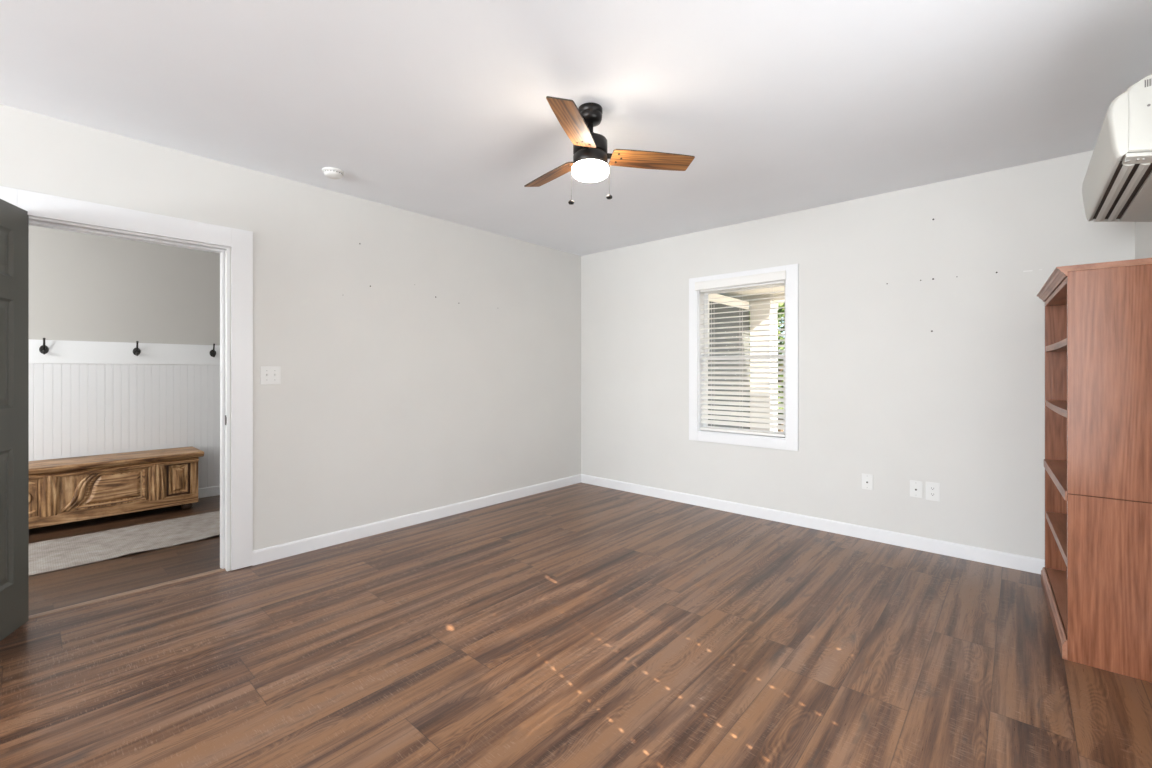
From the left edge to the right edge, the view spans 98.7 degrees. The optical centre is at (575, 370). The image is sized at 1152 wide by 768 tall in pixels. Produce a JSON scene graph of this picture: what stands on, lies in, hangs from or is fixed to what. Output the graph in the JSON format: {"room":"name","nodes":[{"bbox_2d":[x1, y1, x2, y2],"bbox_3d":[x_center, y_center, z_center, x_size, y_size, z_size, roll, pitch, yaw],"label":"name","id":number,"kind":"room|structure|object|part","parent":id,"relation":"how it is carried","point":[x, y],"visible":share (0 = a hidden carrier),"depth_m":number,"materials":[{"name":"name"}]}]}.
{"room":"empty bedroom","nodes":[
{"label":"empty bedroom","id":0,"kind":"room"},
{"bbox_2d":[29,225,219,344],"bbox_3d":[-3.492,-0.022,3.419,2.305,2.500,4.800,0,0,42],"label":"wall","id":1,"kind":"structure","parent":0,"point":[83,286],"depth_m":4.38,"materials":[{"name":"grey paint"}]},
{"bbox_2d":[29,363,219,487],"bbox_3d":[-4.273,0.583,4.116,0.012,1.290,4.576,0,0,42],"label":"wainscot","id":2,"kind":"structure","parent":1,"relation":"attached to","point":[76,410],"depth_m":4.39,"materials":[{"name":"white paint"}]},
{"bbox_2d":[29,339,219,364],"bbox_3d":[-4.268,-0.158,4.115,0.020,0.193,4.580,0,0,42],"label":"hook rail","id":3,"kind":"object","parent":1,"relation":"attached to","point":[60,351],"visible":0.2,"depth_m":4.36,"materials":[{"name":"white paint"}]},
{"bbox_2d":[39,338,48,353],"bbox_3d":[-4.309,-0.202,4.010,0.067,0.135,0.054,0,0,42],"label":"coat hook","id":4,"kind":"object","parent":3,"relation":"attached to","point":[43,349],"visible":1,"depth_m":4.01,"materials":[{"name":"metal"}]},
{"bbox_3d":[-4.329,-0.175,4.028,0.006,0.072,0.054,0,0,42],"label":"plate","id":5,"kind":"part","parent":4,"relation":"part of","materials":[{"name":"metal"}]},
{"bbox_2d":[133,341,140,355],"bbox_3d":[-3.929,-0.202,4.433,0.067,0.135,0.054,0,0,42],"label":"coat hook","id":6,"kind":"object","parent":3,"relation":"attached to","point":[136,351],"visible":1,"depth_m":4.43,"materials":[{"name":"metal"}]},
{"bbox_2d":[210,344,215,356],"bbox_3d":[-3.552,-0.202,4.853,0.067,0.135,0.054,0,0,42],"label":"coat hook","id":7,"kind":"object","parent":3,"relation":"attached to","point":[212,352],"visible":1,"depth_m":4.86,"materials":[{"name":"metal"}]},
{"bbox_2d":[198,485,219,497],"bbox_3d":[-4.258,1.183,4.105,0.024,0.090,4.580,0,0,42],"label":"baseboard","id":8,"kind":"structure","parent":1,"relation":"attached to","point":[214,490],"depth_m":4.84,"materials":[{"name":"white paint"}]},
{"bbox_2d":[0,104,580,570],"bbox_3d":[-3.126,-0.022,2.015,0.116,2.500,9.400,0,0,42],"label":"wall","id":9,"kind":"structure","parent":0,"point":[426,362],"depth_m":3.68,"materials":[{"name":"beige paint"}]},
{"bbox_2d":[0,199,28,640],"bbox_3d":[-2.533,0.221,2.036,0.035,1.995,0.810,0,0,-23],"label":"door","id":10,"kind":"structure","parent":9,"relation":"in","point":[14,220],"depth_m":2.32,"materials":[{"name":"grey paint"}]},
{"bbox_3d":[-2.600,-0.547,2.197,0.035,0.220,0.238,0,0,-23],"label":"panel","id":11,"kind":"part","parent":10,"relation":"part of","materials":[{"name":"grey paint"}]},
{"bbox_3d":[-2.600,-0.080,2.197,0.035,0.505,0.238,0,0,-23],"label":"panel","id":12,"kind":"part","parent":10,"relation":"part of","materials":[{"name":"grey paint"}]},
{"bbox_3d":[-2.600,0.678,2.197,0.035,0.630,0.238,0,0,-23],"label":"panel","id":13,"kind":"part","parent":10,"relation":"part of","materials":[{"name":"grey paint"}]},
{"bbox_2d":[0,186,252,570],"bbox_3d":[-2.451,0.175,2.755,0.136,2.106,1.096,0,0,42],"label":"door frame","id":14,"kind":"structure","parent":9,"relation":"attached to","point":[41,205],"depth_m":3.04,"materials":[{"name":"white paint"}]},
{"bbox_2d":[260,366,280,384],"bbox_3d":[-1.973,0.028,3.202,0.017,0.118,0.118,0,0,42],"label":"light switch","id":15,"kind":"object","parent":9,"relation":"attached to","point":[268,374],"visible":1,"depth_m":3.20,"materials":[{"name":"white plastic"}]},
{"bbox_2d":[252,474,580,565],"bbox_3d":[-3.083,1.183,1.967,0.014,0.090,9.386,0,0,42],"label":"baseboard","id":16,"kind":"structure","parent":9,"relation":"attached to","point":[272,553],"depth_m":3.83,"materials":[{"name":"white paint"}]},
{"bbox_2d":[0,482,1151,767],"bbox_3d":[-2.424,1.253,1.386,6.410,0.050,9.400,0,0,42],"label":"floor","id":17,"kind":"structure","parent":0,"point":[579,625],"depth_m":2.13,"materials":[{"name":"brown wood"}]},
{"bbox_2d":[29,446,203,528],"bbox_3d":[-3.920,0.975,4.111,0.474,0.507,1.264,0,0,42],"label":"wooden chest","id":18,"kind":"object","parent":17,"relation":"on","point":[72,489],"visible":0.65,"depth_m":4.00,"materials":[{"name":"brown wood"}]},
{"bbox_3d":[-3.889,0.947,3.858,0.031,0.281,0.176,0,0,42],"label":"carved moulding","id":19,"kind":"part","parent":18,"relation":"part of","materials":[{"name":"brown wood"}]},
{"bbox_3d":[-3.872,0.947,3.878,0.031,0.281,0.176,0,0,42],"label":"carved moulding","id":20,"kind":"part","parent":18,"relation":"part of","materials":[{"name":"brown wood"}]},
{"bbox_3d":[-3.760,0.946,4.001,0.017,0.262,0.434,0,0,42],"label":"carved panel","id":21,"kind":"part","parent":18,"relation":"part of","materials":[{"name":"brown wood"}]},
{"bbox_3d":[-3.780,1.129,3.986,0.028,0.082,1.194,0,0,42],"label":"rail","id":22,"kind":"part","parent":18,"relation":"part of","materials":[{"name":"brown wood"}]},
{"bbox_3d":[-3.768,0.789,3.975,0.016,0.046,1.194,0,0,42],"label":"cornice","id":23,"kind":"part","parent":18,"relation":"part of","materials":[{"name":"brown wood"}]},
{"bbox_3d":[-3.920,0.744,4.111,0.474,0.045,1.264,0,0,42],"label":"lid","id":24,"kind":"part","parent":18,"relation":"part of","materials":[{"name":"brown wood"}]},
{"bbox_3d":[-3.470,0.945,4.324,0.017,0.248,0.135,0,0,42],"label":"carved panel","id":25,"kind":"part","parent":18,"relation":"part of","materials":[{"name":"brown wood"}]},
{"bbox_2d":[29,511,219,575],"bbox_3d":[-3.339,1.218,3.483,0.824,0.017,3.100,0,0,42],"label":"runner rug","id":26,"kind":"object","parent":17,"relation":"on","point":[67,552],"visible":0.52,"depth_m":3.54,"materials":[{"name":"beige fabric"}]},
{"bbox_2d":[29,568,225,619],"bbox_3d":[-2.452,1.224,2.755,0.044,0.008,0.830,0,0,42],"label":"threshold","id":27,"kind":"object","parent":17,"relation":"on","point":[220,569],"visible":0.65,"depth_m":2.70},
{"bbox_2d":[1037,258,1151,682],"bbox_3d":[2.507,0.391,2.414,0.319,1.674,1.026,0,0,39],"label":"bookcase","id":28,"kind":"object","parent":17,"relation":"on","point":[1098,459],"visible":1,"depth_m":2.04,"materials":[{"name":"brown wood"}]},
{"bbox_3d":[2.520,-0.390,2.403,0.285,0.025,0.982,0,0,39],"label":"panel","id":29,"kind":"part","parent":28,"relation":"part of","materials":[{"name":"brown wood"}]},
{"bbox_3d":[2.838,0.049,2.789,0.285,0.942,0.019,0,0,40],"label":"panel","id":30,"kind":"part","parent":28,"relation":"part of","materials":[{"name":"brown wood"}]},
{"bbox_3d":[2.838,0.875,2.789,0.285,0.706,0.019,0,0,40],"label":"panel","id":31,"kind":"part","parent":28,"relation":"part of","materials":[{"name":"brown wood"}]},
{"bbox_3d":[2.519,1.149,2.404,0.274,0.019,0.982,0,0,39],"label":"shelf","id":32,"kind":"part","parent":28,"relation":"part of","materials":[{"name":"brown wood"}]},
{"bbox_3d":[2.519,0.833,2.404,0.274,0.037,0.982,0,0,39],"label":"shelf","id":33,"kind":"part","parent":28,"relation":"part of","materials":[{"name":"brown wood"}]},
{"bbox_3d":[2.515,0.533,2.407,0.284,0.042,0.982,0,0,39],"label":"shelf","id":34,"kind":"part","parent":28,"relation":"part of","materials":[{"name":"brown wood"}]},
{"bbox_3d":[2.519,0.189,2.404,0.274,0.037,0.982,0,0,39],"label":"shelf","id":35,"kind":"part","parent":28,"relation":"part of","materials":[{"name":"brown wood"}]},
{"bbox_3d":[2.519,-0.127,2.404,0.274,0.035,0.982,0,0,39],"label":"shelf","id":36,"kind":"part","parent":28,"relation":"part of","materials":[{"name":"brown wood"}]},
{"bbox_3d":[2.507,-0.425,2.414,0.319,0.042,1.026,0,0,39],"label":"crown","id":37,"kind":"part","parent":28,"relation":"part of","materials":[{"name":"brown wood"}]},
{"bbox_3d":[2.201,0.049,2.017,0.285,0.942,0.019,0,0,39],"label":"panel","id":38,"kind":"part","parent":28,"relation":"part of","materials":[{"name":"brown wood"}]},
{"bbox_3d":[2.201,0.875,2.017,0.285,0.706,0.019,0,0,39],"label":"panel","id":39,"kind":"part","parent":28,"relation":"part of","materials":[{"name":"brown wood"}]},
{"bbox_2d":[0,0,1151,255],"bbox_3d":[-1.517,-1.332,0.585,4.230,0.120,9.660,0,0,42],"label":"ceiling","id":40,"kind":"structure","parent":0,"point":[440,109],"depth_m":2.23,"materials":[{"name":"white paint"}]},
{"bbox_2d":[322,167,343,178],"bbox_3d":[-1.545,-1.252,3.150,0.128,0.039,0.128,0,0,42],"label":"smoke detector","id":41,"kind":"object","parent":40,"relation":"attached to","point":[330,172],"visible":1,"depth_m":3.11,"materials":[{"name":"white plastic"}]},
{"bbox_2d":[524,96,694,204],"bbox_3d":[-0.006,-1.040,2.437,0.867,0.464,0.925,0,0,42],"label":"ceiling fan","id":42,"kind":"object","parent":40,"relation":"hanging from","point":[589,164],"visible":1,"depth_m":2.36,"materials":[{"name":"brown wood"}]},
{"bbox_3d":[-0.125,-1.046,2.644,0.125,0.006,0.414,-18,11,-37],"label":"blade","id":43,"kind":"part","parent":42,"relation":"part of","materials":[{"name":"brown wood"}]},
{"bbox_3d":[-0.011,-1.046,2.099,0.125,0.006,0.414,15,4,14],"label":"blade","id":44,"kind":"part","parent":42,"relation":"part of","materials":[{"name":"brown wood"}]},
{"bbox_3d":[0.069,-0.965,2.400,0.180,0.054,0.180,0,0,42],"label":"lamp shade","id":45,"kind":"part","parent":42,"relation":"part of","materials":[{"name":"white glass"}]},
{"bbox_3d":[0.376,-1.046,2.460,0.414,0.006,0.125,0,-14,-11],"label":"blade","id":46,"kind":"part","parent":42,"relation":"part of","materials":[{"name":"brown wood"}]},
{"bbox_2d":[708,301,749,428],"bbox_3d":[1.421,0.203,6.623,0.500,2.290,3.268,0,0,42],"label":"wall","id":47,"kind":"structure","parent":0,"point":[718,305],"depth_m":7.11,"materials":[{"name":"grey"}]},
{"bbox_2d":[709,293,748,309],"bbox_3d":[1.402,-1.003,6.593,0.512,0.118,3.198,0,0,42],"label":"frieze","id":48,"kind":"object","parent":47,"relation":"attached to","point":[718,296],"visible":0.14,"depth_m":7.08},
{"bbox_2d":[717,285,784,301],"bbox_3d":[3.432,-1.179,5.122,5.500,0.225,3.718,0,0,42],"label":"ceiling","id":49,"kind":"structure","parent":0,"point":[737,293],"depth_m":7.47,"materials":[{"name":"beige paint"}]},
{"bbox_2d":[581,150,1134,559],"bbox_3d":[1.623,-0.022,4.157,4.325,2.500,0.131,0,0,42],"label":"wall","id":50,"kind":"structure","parent":0,"point":[922,315],"depth_m":3.53,"materials":[{"name":"beige paint"}]},
{"bbox_2d":[689,264,798,450],"bbox_3d":[1.449,-0.108,4.301,0.964,1.488,0.148,0,0,42],"label":"window","id":51,"kind":"structure","parent":50,"relation":"in","point":[790,441],"depth_m":4.21,"materials":[{"name":"white paint"}]},
{"bbox_2d":[695,270,785,436],"bbox_3d":[1.412,-0.136,4.275,0.805,1.347,0.090,0,0,42],"label":"window blind","id":52,"kind":"object","parent":51,"relation":"attached to","point":[779,277],"visible":0.88,"depth_m":4.26,"materials":[{"name":"white plastic"}]},
{"bbox_3d":[1.232,-0.102,4.460,0.002,1.240,0.054,0,0,42],"label":"ladder cord","id":53,"kind":"part","parent":52,"relation":"part of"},
{"bbox_3d":[1.429,-0.102,4.283,0.002,1.240,0.054,0,0,42],"label":"ladder cord","id":54,"kind":"part","parent":52,"relation":"part of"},
{"bbox_3d":[1.429,0.526,4.283,0.750,0.024,0.052,0,0,42],"label":"rail","id":55,"kind":"part","parent":52,"relation":"part of","materials":[{"name":"white plastic"}]},
{"bbox_3d":[1.453,-0.104,4.309,0.790,1.320,0.130,0,0,42],"label":"frame","id":56,"kind":"part","parent":51,"relation":"part of","materials":[{"name":"white paint"}]},
{"bbox_3d":[1.463,0.204,4.321,0.764,0.677,0.026,0,0,42],"label":"sash","id":57,"kind":"part","parent":51,"relation":"part of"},
{"bbox_3d":[1.482,-0.425,4.342,0.764,0.651,0.026,0,0,42],"label":"sash","id":58,"kind":"part","parent":51,"relation":"part of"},
{"bbox_2d":[581,474,1044,573],"bbox_3d":[1.573,1.183,4.105,4.090,0.090,0.014,0,0,42],"label":"baseboard","id":59,"kind":"structure","parent":50,"relation":"attached to","point":[993,557],"depth_m":3.69,"materials":[{"name":"white paint"}]},
{"bbox_2d":[862,473,872,489],"bbox_3d":[2.123,0.808,3.610,0.072,0.114,0.015,0,0,42],"label":"outlet","id":60,"kind":"object","parent":50,"relation":"attached to","point":[867,479],"visible":1,"depth_m":3.61,"materials":[{"name":"white plastic"}]},
{"bbox_2d":[910,480,921,497],"bbox_3d":[2.344,0.814,3.413,0.072,0.114,0.015,0,0,42],"label":"outlet","id":61,"kind":"object","parent":50,"relation":"attached to","point":[915,486],"visible":1,"depth_m":3.41,"materials":[{"name":"white plastic"}]},
{"bbox_2d":[926,482,939,501],"bbox_3d":[2.416,0.816,3.352,0.080,0.124,0.009,0,0,42],"label":"power outlet","id":62,"kind":"object","parent":50,"relation":"attached to","point":[932,489],"visible":1,"depth_m":3.35,"materials":[{"name":"white plastic"}]},
{"bbox_2d":[1135,222,1151,258],"bbox_3d":[0.006,-0.022,-0.794,0.120,2.500,9.400,0,0,42],"label":"wall","id":63,"kind":"structure","parent":0,"point":[1143,230],"depth_m":2.56,"materials":[{"name":"beige paint"}]},
{"bbox_2d":[1082,74,1151,221],"bbox_3d":[2.168,-0.809,1.901,0.260,0.318,0.951,0,0,42],"label":"air conditioner","id":64,"kind":"object","parent":63,"relation":"attached to","point":[1117,183],"visible":1,"depth_m":1.73,"materials":[{"name":"beige plastic"}]},
{"bbox_3d":[2.091,-0.805,1.970,0.052,0.214,0.950,0,0,42],"label":"panel","id":65,"kind":"part","parent":64,"relation":"part of","materials":[{"name":"beige plastic"}]},
{"bbox_2d":[1093,161,1151,218],"bbox_3d":[2.152,-0.699,1.958,0.086,0.020,0.843,0,0,42],"label":"air vent","id":66,"kind":"object","parent":64,"relation":"attached to","point":[1125,184],"depth_m":1.89,"materials":[{"name":"plastic"}]},
{"label":"outside","id":67,"kind":"structure","parent":0,"visible":0},
{"bbox_3d":[13.456,1.678,20.416,60.000,0.100,39.860,0,0,42],"label":"lawn","id":68,"kind":"structure","parent":67,"visible":0},
{"bbox_2d":[749,303,784,431],"bbox_3d":[4.976,-0.296,12.045,2.979,3.860,3.158,0,0,42],"label":"tree","id":69,"kind":"object","parent":68,"relation":"on","point":[781,310],"visible":0.04,"depth_m":11.31,"materials":[{"name":"green plant"}]},
{"bbox_3d":[4.669,1.488,6.127,5.000,0.280,6.869,0,0,42],"label":"floor","id":70,"kind":"structure","parent":68,"relation":"on","visible":0},
{"bbox_2d":[749,300,777,430],"bbox_3d":[2.913,0.142,7.681,0.330,2.412,0.330,0,0,42],"label":"porch post","id":71,"kind":"object","parent":70,"relation":"on","point":[765,306],"visible":0.4,"depth_m":7.57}
]}

